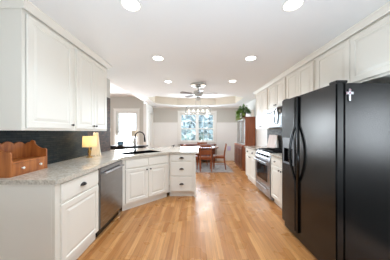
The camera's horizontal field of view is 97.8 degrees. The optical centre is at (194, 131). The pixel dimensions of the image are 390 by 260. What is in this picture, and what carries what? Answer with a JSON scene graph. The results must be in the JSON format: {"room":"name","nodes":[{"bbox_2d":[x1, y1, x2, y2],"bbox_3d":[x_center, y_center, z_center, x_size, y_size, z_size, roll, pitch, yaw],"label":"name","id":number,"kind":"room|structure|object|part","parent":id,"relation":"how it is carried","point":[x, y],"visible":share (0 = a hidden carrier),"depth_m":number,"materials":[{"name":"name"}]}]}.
{"room":"kitchen","nodes":[
{"label":"kitchen","id":0,"kind":"room"},
{"bbox_2d":[0,78,109,164],"bbox_3d":[-1.900,0.110,1.540,0.120,2.450,4.280,0,0,0],"label":"wall","id":1,"kind":"structure","parent":0,"point":[108,80],"depth_m":3.62,"materials":[{"name":"grey paint"}]},
{"bbox_2d":[0,8,74,130],"bbox_3d":[-1.634,-0.547,1.768,0.402,1.075,0.622,0,0,0],"label":"upper cabinet","id":2,"kind":"object","parent":1,"relation":"attached to","point":[37,62],"visible":1,"depth_m":1.55,"materials":[{"name":"white paint"}]},
{"bbox_3d":[-1.481,-0.535,1.637,0.008,0.990,0.300,0,0,0],"label":"panel","id":3,"kind":"part","parent":2,"relation":"part of","materials":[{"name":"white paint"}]},
{"bbox_3d":[-1.475,-0.532,1.768,0.020,1.000,0.562,0,0,0],"label":"door","id":4,"kind":"part","parent":2,"relation":"part of","materials":[{"name":"white paint"}]},
{"bbox_2d":[0,131,87,163],"bbox_3d":[-1.836,0.200,2.180,0.008,0.418,1.440,0,0,0],"label":"backsplash","id":5,"kind":"structure","parent":1,"relation":"attached to","point":[60,145],"depth_m":2.23,"materials":[{"name":"tile"}]},
{"bbox_2d":[0,0,111,68],"bbox_3d":[-1.625,-1.083,2.158,0.426,0.061,1.507,0,0,0],"label":"trim","id":6,"kind":"structure","parent":1,"relation":"attached to","point":[30,7],"depth_m":1.69,"materials":[{"name":"white paint"}]},
{"bbox_2d":[74,45,106,130],"bbox_3d":[-1.634,-0.547,2.470,0.402,1.075,0.777,0,0,0],"label":"upper cabinet","id":7,"kind":"object","parent":1,"relation":"attached to","point":[90,76],"visible":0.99,"depth_m":2.36,"materials":[{"name":"white paint"}]},
{"bbox_3d":[-1.475,-0.532,2.289,0.020,1.000,0.356,0,0,0],"label":"door","id":8,"kind":"part","parent":7,"relation":"part of","materials":[{"name":"white paint"}]},
{"bbox_2d":[91,132,100,155],"bbox_3d":[-1.655,0.199,2.836,0.170,0.416,0.034,0,0,0],"label":"hanging cloth","id":9,"kind":"object","parent":7,"relation":"hanging from","point":[95,151],"visible":0.74,"depth_m":2.83,"materials":[{"name":"beige"}]},
{"bbox_3d":[-1.475,-0.532,2.650,0.020,1.000,0.356,0,0,0],"label":"door","id":10,"kind":"part","parent":7,"relation":"part of","materials":[{"name":"white paint"}]},
{"bbox_2d":[88,97,109,154],"bbox_3d":[-1.836,-0.153,3.291,0.008,1.124,0.779,0,0,0],"label":"backsplash","id":11,"kind":"structure","parent":1,"relation":"attached to","point":[104,136],"depth_m":3.50,"materials":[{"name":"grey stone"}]},
{"bbox_2d":[110,82,134,96],"bbox_3d":[-3.555,-1.423,3.700,3.289,0.085,8.600,0,0,0],"label":"ceiling","id":12,"kind":"structure","parent":0,"point":[115,91],"depth_m":6.02,"materials":[{"name":"white paint"}]},
{"bbox_2d":[110,97,143,144],"bbox_3d":[-3.625,-0.020,6.810,3.150,2.710,0.120,0,0,0],"label":"wall","id":13,"kind":"structure","parent":0,"point":[115,102],"depth_m":6.75,"materials":[{"name":"grey paint"}]},
{"bbox_2d":[113,108,139,144],"bbox_3d":[-2.715,-0.048,6.780,1.050,1.725,0.160,0,0,0],"label":"window","id":14,"kind":"structure","parent":13,"relation":"in","point":[115,109],"depth_m":6.73,"materials":[{"name":"white paint"}]},
{"bbox_2d":[116,112,136,143],"bbox_3d":[-2.715,-0.054,6.764,0.824,1.478,0.024,0,0,0],"label":"window blind","id":15,"kind":"object","parent":14,"relation":"attached to","point":[116,112],"visible":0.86,"depth_m":6.75,"materials":[{"name":"white plastic"}]},
{"bbox_3d":[-2.715,-0.364,6.836,0.764,0.798,0.022,0,0,0],"label":"sash","id":16,"kind":"part","parent":14,"relation":"part of","materials":[{"name":"white paint"}]},
{"bbox_3d":[-2.715,0.344,6.811,0.764,0.678,0.022,0,0,0],"label":"sash","id":17,"kind":"part","parent":14,"relation":"part of","materials":[{"name":"clear glass"}]},
{"bbox_2d":[143,103,152,147],"bbox_3d":[-1.990,0.110,7.275,0.120,2.450,1.050,0,0,0],"label":"wall","id":18,"kind":"structure","parent":0,"point":[146,107],"depth_m":6.76,"materials":[{"name":"white paint"}]},
{"bbox_2d":[148,111,152,147],"bbox_3d":[-1.917,0.235,7.402,0.024,2.200,0.745,0,0,0],"label":"trim","id":19,"kind":"structure","parent":18,"relation":"attached to","point":[149,112],"depth_m":7.12,"materials":[{"name":"white paint"}]},
{"bbox_2d":[150,114,150,146],"bbox_3d":[-1.992,0.273,7.410,0.035,2.114,0.578,0,0,0],"label":"door","id":20,"kind":"structure","parent":18,"relation":"in","point":[150,114],"depth_m":7.55,"materials":[{"name":"white paint"}]},
{"bbox_2d":[148,104,239,160],"bbox_3d":[-0.070,-0.040,7.870,4.260,2.750,0.140,0,0,0],"label":"wall","id":21,"kind":"structure","parent":0,"point":[159,114],"depth_m":7.80,"materials":[{"name":"grey paint"}]},
{"bbox_2d":[153,122,236,157],"bbox_3d":[0.065,0.462,7.777,3.988,1.747,0.044,0,0,0],"label":"trim","id":22,"kind":"structure","parent":21,"relation":"attached to","point":[164,133],"depth_m":7.79,"materials":[{"name":"white paint"}]},
{"bbox_2d":[153,107,238,107],"bbox_3d":[0.065,-1.095,7.783,3.988,0.039,0.032,0,0,0],"label":"trim","id":23,"kind":"structure","parent":21,"relation":"attached to","point":[153,107],"depth_m":7.78,"materials":[{"name":"white paint"}]},
{"bbox_2d":[178,111,216,143],"bbox_3d":[0.100,-0.188,7.830,1.820,1.525,0.160,0,0,0],"label":"window","id":24,"kind":"structure","parent":21,"relation":"in","point":[180,113],"depth_m":7.83,"materials":[{"name":"white paint"}]},
{"bbox_3d":[-0.300,-0.457,7.886,0.734,0.692,0.022,0,0,0],"label":"sash","id":25,"kind":"part","parent":24,"relation":"part of","materials":[{"name":"clear glass"}]},
{"bbox_3d":[-0.300,0.151,7.861,0.734,0.584,0.022,0,0,0],"label":"sash","id":26,"kind":"part","parent":24,"relation":"part of","materials":[{"name":"clear glass"}]},
{"bbox_3d":[-0.300,-0.180,7.870,0.798,1.308,0.080,0,0,0],"label":"frame","id":27,"kind":"part","parent":24,"relation":"part of","materials":[{"name":"white paint"}]},
{"bbox_3d":[0.500,-0.457,7.886,0.734,0.692,0.022,0,0,0],"label":"sash","id":28,"kind":"part","parent":24,"relation":"part of","materials":[{"name":"clear glass"}]},
{"bbox_3d":[0.500,0.151,7.861,0.734,0.584,0.022,0,0,0],"label":"sash","id":29,"kind":"part","parent":24,"relation":"part of","materials":[{"name":"clear glass"}]},
{"bbox_3d":[0.500,-0.180,7.870,0.798,1.308,0.080,0,0,0],"label":"frame","id":30,"kind":"part","parent":24,"relation":"part of","materials":[{"name":"white paint"}]},
{"bbox_2d":[217,158,233,160],"bbox_3d":[0.065,1.265,7.769,3.986,0.140,0.008,0,0,0],"label":"baseboard","id":31,"kind":"structure","parent":21,"relation":"attached to","point":[218,159],"depth_m":7.76,"materials":[{"name":"white paint"}]},
{"bbox_2d":[77,161,317,259],"bbox_3d":[-1.550,1.385,3.700,7.500,0.100,8.600,0,0,0],"label":"floor","id":32,"kind":"structure","parent":0,"point":[229,217],"depth_m":2.32,"materials":[{"name":"brown wood"}]},
{"bbox_2d":[0,169,98,259],"bbox_3d":[-1.496,0.893,1.784,0.678,0.884,0.651,0,0,0],"label":"base cabinet","id":33,"kind":"object","parent":32,"relation":"on","point":[60,221],"visible":0.98,"depth_m":1.46,"materials":[{"name":"white paint"}]},
{"bbox_3d":[-1.195,0.552,1.802,0.020,0.165,0.580,0,0,0],"label":"drawer","id":34,"kind":"part","parent":33,"relation":"part of","materials":[{"name":"white paint"}]},
{"bbox_3d":[-1.195,0.938,1.802,0.020,0.565,0.580,0,0,0],"label":"door","id":35,"kind":"part","parent":33,"relation":"part of","materials":[{"name":"white paint"}]},
{"bbox_2d":[0,146,198,184],"bbox_3d":[-0.878,0.429,3.043,1.906,0.039,3.213,0,0,0],"label":"countertop","id":36,"kind":"structure","parent":33,"relation":"on","point":[59,172],"depth_m":2.05,"materials":[{"name":"stone"}]},
{"bbox_2d":[0,140,46,177],"bbox_3d":[-1.724,0.250,1.702,0.211,0.319,0.405,0,0,-4],"label":"shelf box","id":37,"kind":"object","parent":36,"relation":"on","point":[18,158],"visible":1,"depth_m":1.69,"materials":[{"name":"brown wood"}]},
{"bbox_3d":[-1.729,0.343,1.702,0.167,0.134,0.372,0,0,-4],"label":"shelf","id":38,"kind":"part","parent":37,"relation":"part of","materials":[{"name":"brown wood"}]},
{"bbox_3d":[-1.714,0.344,1.703,0.140,0.100,0.369,0,0,-4],"label":"drawer","id":39,"kind":"part","parent":37,"relation":"part of","materials":[{"name":"brown wood"}]},
{"bbox_2d":[82,136,96,157],"bbox_3d":[-1.675,0.242,2.700,0.200,0.335,0.200,0,0,0],"label":"table lamp","id":40,"kind":"object","parent":36,"relation":"on","point":[87,141],"visible":0.99,"depth_m":2.63,"materials":[{"name":"yellow fabric"}]},
{"bbox_3d":[-1.675,0.160,2.700,0.200,0.170,0.200,0,0,0],"label":"lamp shade","id":41,"kind":"part","parent":40,"relation":"part of","materials":[{"name":"beige fabric"}]},
{"bbox_2d":[118,150,161,154],"bbox_3d":[-1.086,0.526,3.345,0.736,0.238,0.416,0,0,-45],"label":"sink","id":42,"kind":"object","parent":36,"relation":"in","point":[144,151],"visible":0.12,"depth_m":3.49,"materials":[{"name":"black metal"}]},
{"bbox_2d":[134,131,145,150],"bbox_3d":[-1.150,0.203,3.548,0.260,0.412,0.056,0,0,4],"label":"faucet","id":43,"kind":"object","parent":36,"relation":"on","point":[135,147],"visible":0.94,"depth_m":3.54,"materials":[{"name":"black metal"}]},
{"bbox_2d":[95,160,123,236],"bbox_3d":[-1.466,0.897,2.442,0.677,0.875,0.647,0,0,0],"label":"dishwasher","id":44,"kind":"object","parent":32,"relation":"on","point":[109,176],"visible":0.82,"depth_m":2.34,"materials":[{"name":"silver metal"}]},
{"bbox_3d":[-1.244,1.284,2.442,0.018,0.094,0.595,0,0,0],"label":"kick plate","id":45,"kind":"part","parent":44,"relation":"part of","materials":[{"name":"black plastic"}]},
{"bbox_3d":[-1.151,0.535,2.442,0.047,0.024,0.555,0,0,0],"label":"handle","id":46,"kind":"part","parent":44,"relation":"part of","materials":[{"name":"silver metal"}]},
{"bbox_2d":[110,145,147,149],"bbox_3d":[-2.300,0.895,5.550,1.440,0.880,0.380,0,0,0],"label":"console table","id":47,"kind":"object","parent":32,"relation":"on","point":[112,147],"visible":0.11,"depth_m":5.39,"materials":[{"name":"black wood"}]},
{"bbox_2d":[131,130,137,145],"bbox_3d":[-1.980,0.204,5.580,0.240,0.500,0.240,0,0,0],"label":"table lamp","id":48,"kind":"object","parent":47,"relation":"on","point":[133,132],"visible":0.8,"depth_m":5.51,"materials":[{"name":"white ceramic"}]},
{"bbox_3d":[-1.980,0.054,5.580,0.240,0.200,0.240,0,0,0],"label":"lamp shade","id":49,"kind":"part","parent":48,"relation":"part of","materials":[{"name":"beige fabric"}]},
{"bbox_2d":[122,154,168,210],"bbox_3d":[-1.060,0.893,3.320,0.945,0.884,0.652,0,0,-45],"label":"base cabinet","id":50,"kind":"object","parent":32,"relation":"on","point":[145,179],"visible":0.99,"depth_m":3.06,"materials":[{"name":"white paint"}]},
{"bbox_3d":[-1.011,0.550,2.969,0.408,0.140,0.020,0,0,-45],"label":"drawer","id":51,"kind":"part","parent":50,"relation":"part of","materials":[{"name":"white paint"}]},
{"bbox_3d":[-1.011,0.922,2.969,0.408,0.565,0.020,0,0,-45],"label":"door","id":52,"kind":"part","parent":50,"relation":"part of","materials":[{"name":"white paint"}]},
{"bbox_3d":[-0.710,0.550,3.267,0.408,0.140,0.020,0,0,-45],"label":"drawer","id":53,"kind":"part","parent":50,"relation":"part of","materials":[{"name":"white paint"}]},
{"bbox_3d":[-0.710,0.922,3.267,0.408,0.565,0.020,0,0,-45],"label":"door","id":54,"kind":"part","parent":50,"relation":"part of","materials":[{"name":"white paint"}]},
{"bbox_2d":[169,154,195,196],"bbox_3d":[-0.255,0.893,3.748,0.535,0.884,0.668,0,0,0],"label":"base cabinet","id":55,"kind":"object","parent":32,"relation":"on","point":[182,167],"visible":0.99,"depth_m":3.44,"materials":[{"name":"white paint"}]},
{"bbox_3d":[-0.272,1.062,3.452,0.440,0.295,0.020,0,0,0],"label":"drawer","id":56,"kind":"part","parent":55,"relation":"part of","materials":[{"name":"white paint"}]},
{"bbox_3d":[-0.272,0.757,3.452,0.440,0.285,0.020,0,0,0],"label":"drawer","id":57,"kind":"part","parent":55,"relation":"part of","materials":[{"name":"white paint"}]},
{"bbox_3d":[-0.272,0.532,3.452,0.440,0.135,0.020,0,0,0],"label":"drawer","id":58,"kind":"part","parent":55,"relation":"part of","materials":[{"name":"white paint"}]},
{"bbox_3d":[-0.004,0.893,3.454,0.035,0.884,0.013,0,0,0],"label":"corner post","id":59,"kind":"part","parent":55,"relation":"part of","materials":[{"name":"white paint"}]},
{"bbox_2d":[180,144,215,159],"bbox_3d":[0.130,0.940,7.495,1.560,0.790,0.410,0,0,0],"label":"sideboard","id":60,"kind":"object","parent":32,"relation":"on","point":[213,152],"visible":0.09,"depth_m":7.31,"materials":[{"name":"red wood"}]},
{"bbox_2d":[196,163,232,171],"bbox_3d":[0.135,1.329,6.345,2.270,0.011,1.610,0,0,0],"label":"area rug","id":61,"kind":"object","parent":32,"relation":"on","point":[205,168],"visible":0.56,"depth_m":6.08,"materials":[{"name":"grey fabric"}]},
{"bbox_2d":[197,142,207,164],"bbox_3d":[0.300,0.877,6.911,0.430,0.888,0.483,0,0,0],"label":"dining chair","id":62,"kind":"object","parent":61,"relation":"on","point":[199,143],"visible":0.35,"depth_m":7.10,"materials":[{"name":"orange wood"}]},
{"bbox_2d":[199,145,211,171],"bbox_3d":[0.360,0.877,5.779,0.430,0.888,0.483,0,0,0],"label":"dining chair","id":63,"kind":"object","parent":61,"relation":"on","point":[202,152],"visible":0.99,"depth_m":5.60,"materials":[{"name":"orange wood"}]},
{"bbox_3d":[0.360,0.692,5.605,0.330,0.140,0.018,0,0,0],"label":"rail","id":64,"kind":"part","parent":63,"relation":"part of","materials":[{"name":"orange wood"}]},
{"bbox_2d":[197,146,218,167],"bbox_3d":[0.400,0.944,6.280,0.920,0.755,0.800,0,0,0],"label":"dining table","id":65,"kind":"object","parent":61,"relation":"on","point":[213,147],"visible":0.32,"depth_m":6.04,"materials":[{"name":"red wood"}]},
{"bbox_2d":[213,143,226,169],"bbox_3d":[0.891,0.877,6.095,0.483,0.888,0.430,0,0,9],"label":"dining chair","id":66,"kind":"object","parent":61,"relation":"on","point":[214,156],"visible":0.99,"depth_m":5.92,"materials":[{"name":"orange wood"}]},
{"bbox_2d":[234,117,255,170],"bbox_3d":[1.804,0.417,6.290,0.483,1.835,1.150,0,0,0],"label":"china hutch","id":67,"kind":"object","parent":32,"relation":"on","point":[246,127],"visible":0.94,"depth_m":5.76,"materials":[{"name":"orange wood"}]},
{"bbox_3d":[1.591,0.875,6.653,0.018,0.720,0.354,0,0,0],"label":"door","id":68,"kind":"part","parent":67,"relation":"part of","materials":[{"name":"red wood"}]},
{"bbox_3d":[1.591,0.875,6.291,0.018,0.720,0.354,0,0,0],"label":"door","id":69,"kind":"part","parent":67,"relation":"part of","materials":[{"name":"red wood"}]},
{"bbox_3d":[1.705,0.010,6.550,0.020,0.900,0.515,0,0,0],"label":"glass door","id":70,"kind":"part","parent":67,"relation":"part of","materials":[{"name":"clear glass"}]},
{"bbox_3d":[1.704,0.010,6.550,0.004,0.819,0.434,0,0,0],"label":"pane","id":71,"kind":"part","parent":67,"relation":"part of","materials":[{"name":"clear glass"}]},
{"bbox_3d":[1.591,0.875,5.929,0.018,0.720,0.354,0,0,0],"label":"door","id":72,"kind":"part","parent":67,"relation":"part of","materials":[{"name":"red wood"}]},
{"bbox_2d":[235,104,250,120],"bbox_3d":[1.708,-0.702,6.045,0.591,0.613,0.573,0,0,0],"label":"potted plant","id":73,"kind":"object","parent":67,"relation":"on","point":[243,114],"visible":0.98,"depth_m":5.96,"materials":[{"name":"green plant"}]},
{"bbox_3d":[1.704,0.010,6.030,0.004,0.819,0.434,0,0,0],"label":"pane","id":74,"kind":"part","parent":67,"relation":"part of","materials":[{"name":"clear glass"}]},
{"bbox_2d":[246,148,255,184],"bbox_3d":[1.724,0.893,4.423,0.652,0.884,0.815,0,0,0],"label":"base cabinet","id":75,"kind":"object","parent":32,"relation":"on","point":[250,154],"visible":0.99,"depth_m":4.36,"materials":[{"name":"white paint"}]},
{"bbox_3d":[1.440,0.915,4.617,0.020,0.590,0.375,0,0,0],"label":"door","id":76,"kind":"part","parent":75,"relation":"part of","materials":[{"name":"white paint"}]},
{"bbox_3d":[1.440,0.535,4.232,0.020,0.130,0.375,0,0,0],"label":"drawer","id":77,"kind":"part","parent":75,"relation":"part of","materials":[{"name":"white paint"}]},
{"bbox_3d":[1.440,0.915,4.232,0.020,0.590,0.375,0,0,0],"label":"door","id":78,"kind":"part","parent":75,"relation":"part of","materials":[{"name":"white paint"}]},
{"bbox_2d":[244,146,269,149],"bbox_3d":[1.730,0.429,4.435,0.643,0.039,0.840,0,0,0],"label":"countertop","id":79,"kind":"structure","parent":75,"relation":"on","point":[248,147],"depth_m":4.36,"materials":[{"name":"stone"}]},
{"bbox_2d":[267,135,277,147],"bbox_3d":[1.964,0.248,4.330,0.084,0.324,0.460,0,0,0],"label":"cutting board","id":80,"kind":"object","parent":79,"relation":"on","point":[272,139],"visible":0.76,"depth_m":4.30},
{"bbox_2d":[254,148,281,200],"bbox_3d":[1.699,0.859,3.618,0.672,0.952,0.755,0,0,0],"label":"range","id":81,"kind":"object","parent":32,"relation":"on","point":[263,159],"visible":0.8,"depth_m":3.52,"materials":[{"name":"silver metal"}]},
{"bbox_3d":[1.443,0.490,3.618,0.044,0.146,0.755,0,0,0],"label":"control panel","id":82,"kind":"part","parent":81,"relation":"part of","materials":[{"name":"silver metal"}]},
{"bbox_3d":[1.444,0.830,3.618,0.041,0.520,0.755,0,0,0],"label":"oven door","id":83,"kind":"part","parent":81,"relation":"part of","materials":[{"name":"silver metal"}]},
{"bbox_3d":[1.447,1.192,3.618,0.034,0.185,0.755,0,0,0],"label":"drawer","id":84,"kind":"part","parent":81,"relation":"part of","materials":[{"name":"silver metal"}]},
{"bbox_2d":[271,156,281,207],"bbox_3d":[1.724,0.893,2.834,0.652,0.884,0.775,0,0,0],"label":"base cabinet","id":85,"kind":"object","parent":32,"relation":"on","point":[276,166],"visible":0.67,"depth_m":2.98,"materials":[{"name":"white paint"}]},
{"bbox_2d":[269,153,281,158],"bbox_3d":[1.730,0.429,2.834,0.643,0.039,0.775,0,0,0],"label":"countertop","id":86,"kind":"structure","parent":85,"relation":"on","point":[278,155],"depth_m":3.03,"materials":[{"name":"stone"}]},
{"bbox_3d":[1.440,0.535,3.019,0.020,0.130,0.355,0,0,0],"label":"drawer","id":87,"kind":"part","parent":85,"relation":"part of","materials":[{"name":"white paint"}]},
{"bbox_3d":[1.440,0.915,2.650,0.020,0.590,0.355,0,0,0],"label":"door","id":88,"kind":"part","parent":85,"relation":"part of","materials":[{"name":"white paint"}]},
{"bbox_2d":[282,80,389,259],"bbox_3d":[1.598,0.442,1.945,0.850,1.787,0.924,0,0,0],"label":"refrigerator","id":89,"kind":"object","parent":32,"relation":"on","point":[336,149],"visible":1,"depth_m":1.49,"materials":[{"name":"black metal"}]},
{"bbox_3d":[1.268,0.401,2.229,0.070,1.658,0.355,0,0,0],"label":"freezer door","id":90,"kind":"part","parent":89,"relation":"part of","materials":[{"name":"black metal"}]},
{"bbox_3d":[1.206,0.398,2.102,0.035,1.615,0.102,0,0,-26],"label":"handle","id":91,"kind":"part","parent":89,"relation":"part of","materials":[{"name":"black plastic"}]},
{"bbox_3d":[1.206,0.398,1.994,0.035,1.615,0.102,0,0,26],"label":"handle","id":92,"kind":"part","parent":89,"relation":"part of","materials":[{"name":"black plastic"}]},
{"bbox_3d":[1.268,0.401,1.764,0.070,1.658,0.561,0,0,0],"label":"fridge door","id":93,"kind":"part","parent":89,"relation":"part of","materials":[{"name":"black metal"}]},
{"bbox_2d":[346,89,353,100],"bbox_3d":[1.347,-0.320,1.477,0.067,0.104,0.014,0,0,0],"label":"magnet","id":94,"kind":"object","parent":89,"relation":"attached to","point":[349,92],"visible":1,"depth_m":1.48,"materials":[{"name":"silver metal"}]},
{"bbox_2d":[29,0,389,106],"bbox_3d":[0.750,-1.260,1.100,11.900,0.290,13.400,0,0,0],"label":"ceiling","id":95,"kind":"structure","parent":0,"point":[208,42],"depth_m":2.00,"materials":[{"name":"white paint"}]},
{"bbox_2d":[120,0,141,11],"bbox_3d":[-0.560,-1.111,1.487,0.184,0.007,0.184,0,0,0],"label":"recessed light","id":96,"kind":"object","parent":95,"relation":"in","point":[130,5],"visible":1,"depth_m":1.50,"materials":[{"name":"white paint"}]},
{"bbox_2d":[152,55,163,60],"bbox_3d":[-0.560,-1.111,2.580,0.184,0.007,0.184,0,0,0],"label":"recessed light","id":97,"kind":"object","parent":95,"relation":"in","point":[156,57],"visible":1,"depth_m":2.58,"materials":[{"name":"white paint"}]},
{"bbox_2d":[148,96,241,104],"bbox_3d":[0.010,-1.260,6.135,3.180,0.290,2.170,0,0,0],"label":"trim","id":98,"kind":"structure","parent":95,"relation":"attached to","point":[157,99],"depth_m":7.13,"materials":[{"name":"beige paint"}]},
{"bbox_2d":[185,106,210,113],"bbox_3d":[0.110,-1.025,6.100,0.898,0.758,0.218,0,0,0],"label":"chandelier","id":99,"kind":"object","parent":95,"relation":"hanging from","point":[187,106],"visible":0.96,"depth_m":6.10,"materials":[{"name":"silver metal"}]},
{"bbox_2d":[180,82,216,100],"bbox_3d":[0.090,-0.915,4.001,0.866,0.397,0.861,0,0,0],"label":"ceiling fan","id":100,"kind":"object","parent":95,"relation":"hanging from","point":[198,93],"visible":1,"depth_m":3.94,"materials":[{"name":"silver metal"}]},
{"bbox_2d":[244,55,256,60],"bbox_3d":[0.845,-1.111,2.580,0.184,0.007,0.184,0,0,0],"label":"recessed light","id":101,"kind":"object","parent":95,"relation":"in","point":[252,57],"visible":1,"depth_m":2.58,"materials":[{"name":"white paint"}]},
{"bbox_2d":[281,0,304,11],"bbox_3d":[0.857,-1.111,1.487,0.184,0.007,0.184,0,0,0],"label":"recessed light","id":102,"kind":"object","parent":95,"relation":"in","point":[288,5],"visible":1,"depth_m":1.50,"materials":[{"name":"white paint"}]},
{"bbox_2d":[240,99,266,145],"bbox_3d":[2.130,-0.040,4.655,0.140,2.750,6.690,0,0,0],"label":"wall","id":103,"kind":"structure","parent":0,"point":[260,134],"depth_m":5.60,"materials":[{"name":"white paint"}]},
{"bbox_2d":[256,87,281,128],"bbox_3d":[1.870,-0.575,4.423,0.374,1.020,0.813,0,0,0],"label":"upper cabinet","id":104,"kind":"object","parent":103,"relation":"attached to","point":[262,96],"visible":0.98,"depth_m":4.38,"materials":[{"name":"white paint"}]},
{"bbox_3d":[1.725,-0.559,4.613,0.020,0.945,0.374,0,0,0],"label":"door","id":105,"kind":"part","parent":104,"relation":"part of","materials":[{"name":"white paint"}]},
{"bbox_3d":[1.725,-0.559,4.234,0.020,0.945,0.374,0,0,0],"label":"door","id":106,"kind":"part","parent":104,"relation":"part of","materials":[{"name":"white paint"}]},
{"bbox_2d":[267,129,281,147],"bbox_3d":[2.056,0.162,3.640,0.008,0.494,2.380,0,0,0],"label":"backsplash","id":107,"kind":"structure","parent":103,"relation":"attached to","point":[278,132],"depth_m":4.23,"materials":[{"name":"grey tile"}]},
{"bbox_2d":[268,75,286,109],"bbox_3d":[1.870,-0.790,3.613,0.374,0.590,0.800,0,0,0],"label":"upper cabinet","id":108,"kind":"object","parent":103,"relation":"attached to","point":[277,91],"visible":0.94,"depth_m":3.55,"materials":[{"name":"white paint"}]},
{"bbox_3d":[1.725,-0.774,3.800,0.020,0.515,0.367,0,0,0],"label":"door","id":109,"kind":"part","parent":108,"relation":"part of","materials":[{"name":"white paint"}]},
{"bbox_2d":[265,106,281,127],"bbox_3d":[1.821,-0.290,3.610,0.458,0.400,0.760,0,0,0],"label":"microwave","id":110,"kind":"object","parent":108,"relation":"attached to","point":[273,117],"visible":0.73,"depth_m":3.56,"materials":[{"name":"silver metal"}]},
{"bbox_3d":[1.665,-0.306,3.701,0.029,0.362,0.572,0,0,0],"label":"door","id":111,"kind":"part","parent":110,"relation":"part of","materials":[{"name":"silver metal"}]},
{"bbox_3d":[1.665,-0.306,3.322,0.027,0.362,0.178,0,0,0],"label":"control panel","id":112,"kind":"part","parent":110,"relation":"part of","materials":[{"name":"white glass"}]},
{"bbox_3d":[1.725,-0.774,3.426,0.020,0.515,0.367,0,0,0],"label":"door","id":113,"kind":"part","parent":108,"relation":"part of","materials":[{"name":"white paint"}]},
{"bbox_2d":[287,57,315,98],"bbox_3d":[1.870,-0.575,2.824,0.374,1.020,0.772,0,0,0],"label":"upper cabinet","id":114,"kind":"object","parent":103,"relation":"attached to","point":[302,80],"visible":0.09,"depth_m":2.71,"materials":[{"name":"white paint"}]},
{"bbox_3d":[1.725,-0.559,3.003,0.020,0.945,0.353,0,0,0],"label":"door","id":115,"kind":"part","parent":114,"relation":"part of","materials":[{"name":"white paint"}]},
{"bbox_3d":[1.725,-0.559,2.644,0.020,0.945,0.353,0,0,0],"label":"door","id":116,"kind":"part","parent":114,"relation":"part of","materials":[{"name":"white paint"}]},
{"bbox_2d":[253,1,389,94],"bbox_3d":[1.861,-1.083,3.083,0.395,0.061,3.601,0,0,0],"label":"trim","id":117,"kind":"structure","parent":103,"relation":"attached to","point":[384,9],"depth_m":1.99,"materials":[{"name":"white paint"}]},
{"bbox_2d":[316,12,389,89],"bbox_3d":[1.886,-0.797,1.885,0.342,0.575,1.100,0,0,0],"label":"upper cabinet","id":118,"kind":"object","parent":103,"relation":"attached to","point":[364,56],"visible":0.79,"depth_m":1.76,"materials":[{"name":"white paint"}]},
{"bbox_3d":[1.725,-0.782,2.147,0.020,0.500,0.517,0,0,0],"label":"door","id":119,"kind":"part","parent":118,"relation":"part of","materials":[{"name":"white paint"}]},
{"bbox_3d":[1.725,-0.782,1.623,0.020,0.500,0.517,0,0,0],"label":"door","id":120,"kind":"part","parent":118,"relation":"part of","materials":[{"name":"white paint"}]},
{"label":"outside","id":121,"kind":"structure","parent":0,"visible":0},
{"bbox_3d":[0.000,1.785,19.050,28.000,0.100,21.900,0,0,0],"label":"lawn","id":122,"kind":"structure","parent":121,"visible":0},
{"bbox_2d":[181,115,199,139],"bbox_3d":[-0.780,-0.237,14.047,2.494,3.954,2.512,0,0,0],"label":"tree","id":123,"kind":"object","parent":122,"relation":"on","point":[186,134],"visible":0.49,"depth_m":13.26,"materials":[{"name":"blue plant"}]},
{"bbox_2d":[199,115,202,139],"bbox_3d":[0.510,-0.751,17.537,2.783,4.979,2.910,0,0,0],"label":"tree","id":124,"kind":"object","parent":122,"relation":"on","point":[200,116],"visible":0.12,"depth_m":16.71,"materials":[{"name":"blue plant"}]},
{"bbox_2d":[200,115,212,139],"bbox_3d":[1.544,-0.160,14.531,2.268,3.799,2.278,0,0,0],"label":"tree","id":125,"kind":"object","parent":122,"relation":"on","point":[208,133],"visible":0.33,"depth_m":13.94,"materials":[{"name":"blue plant"}]}
]}

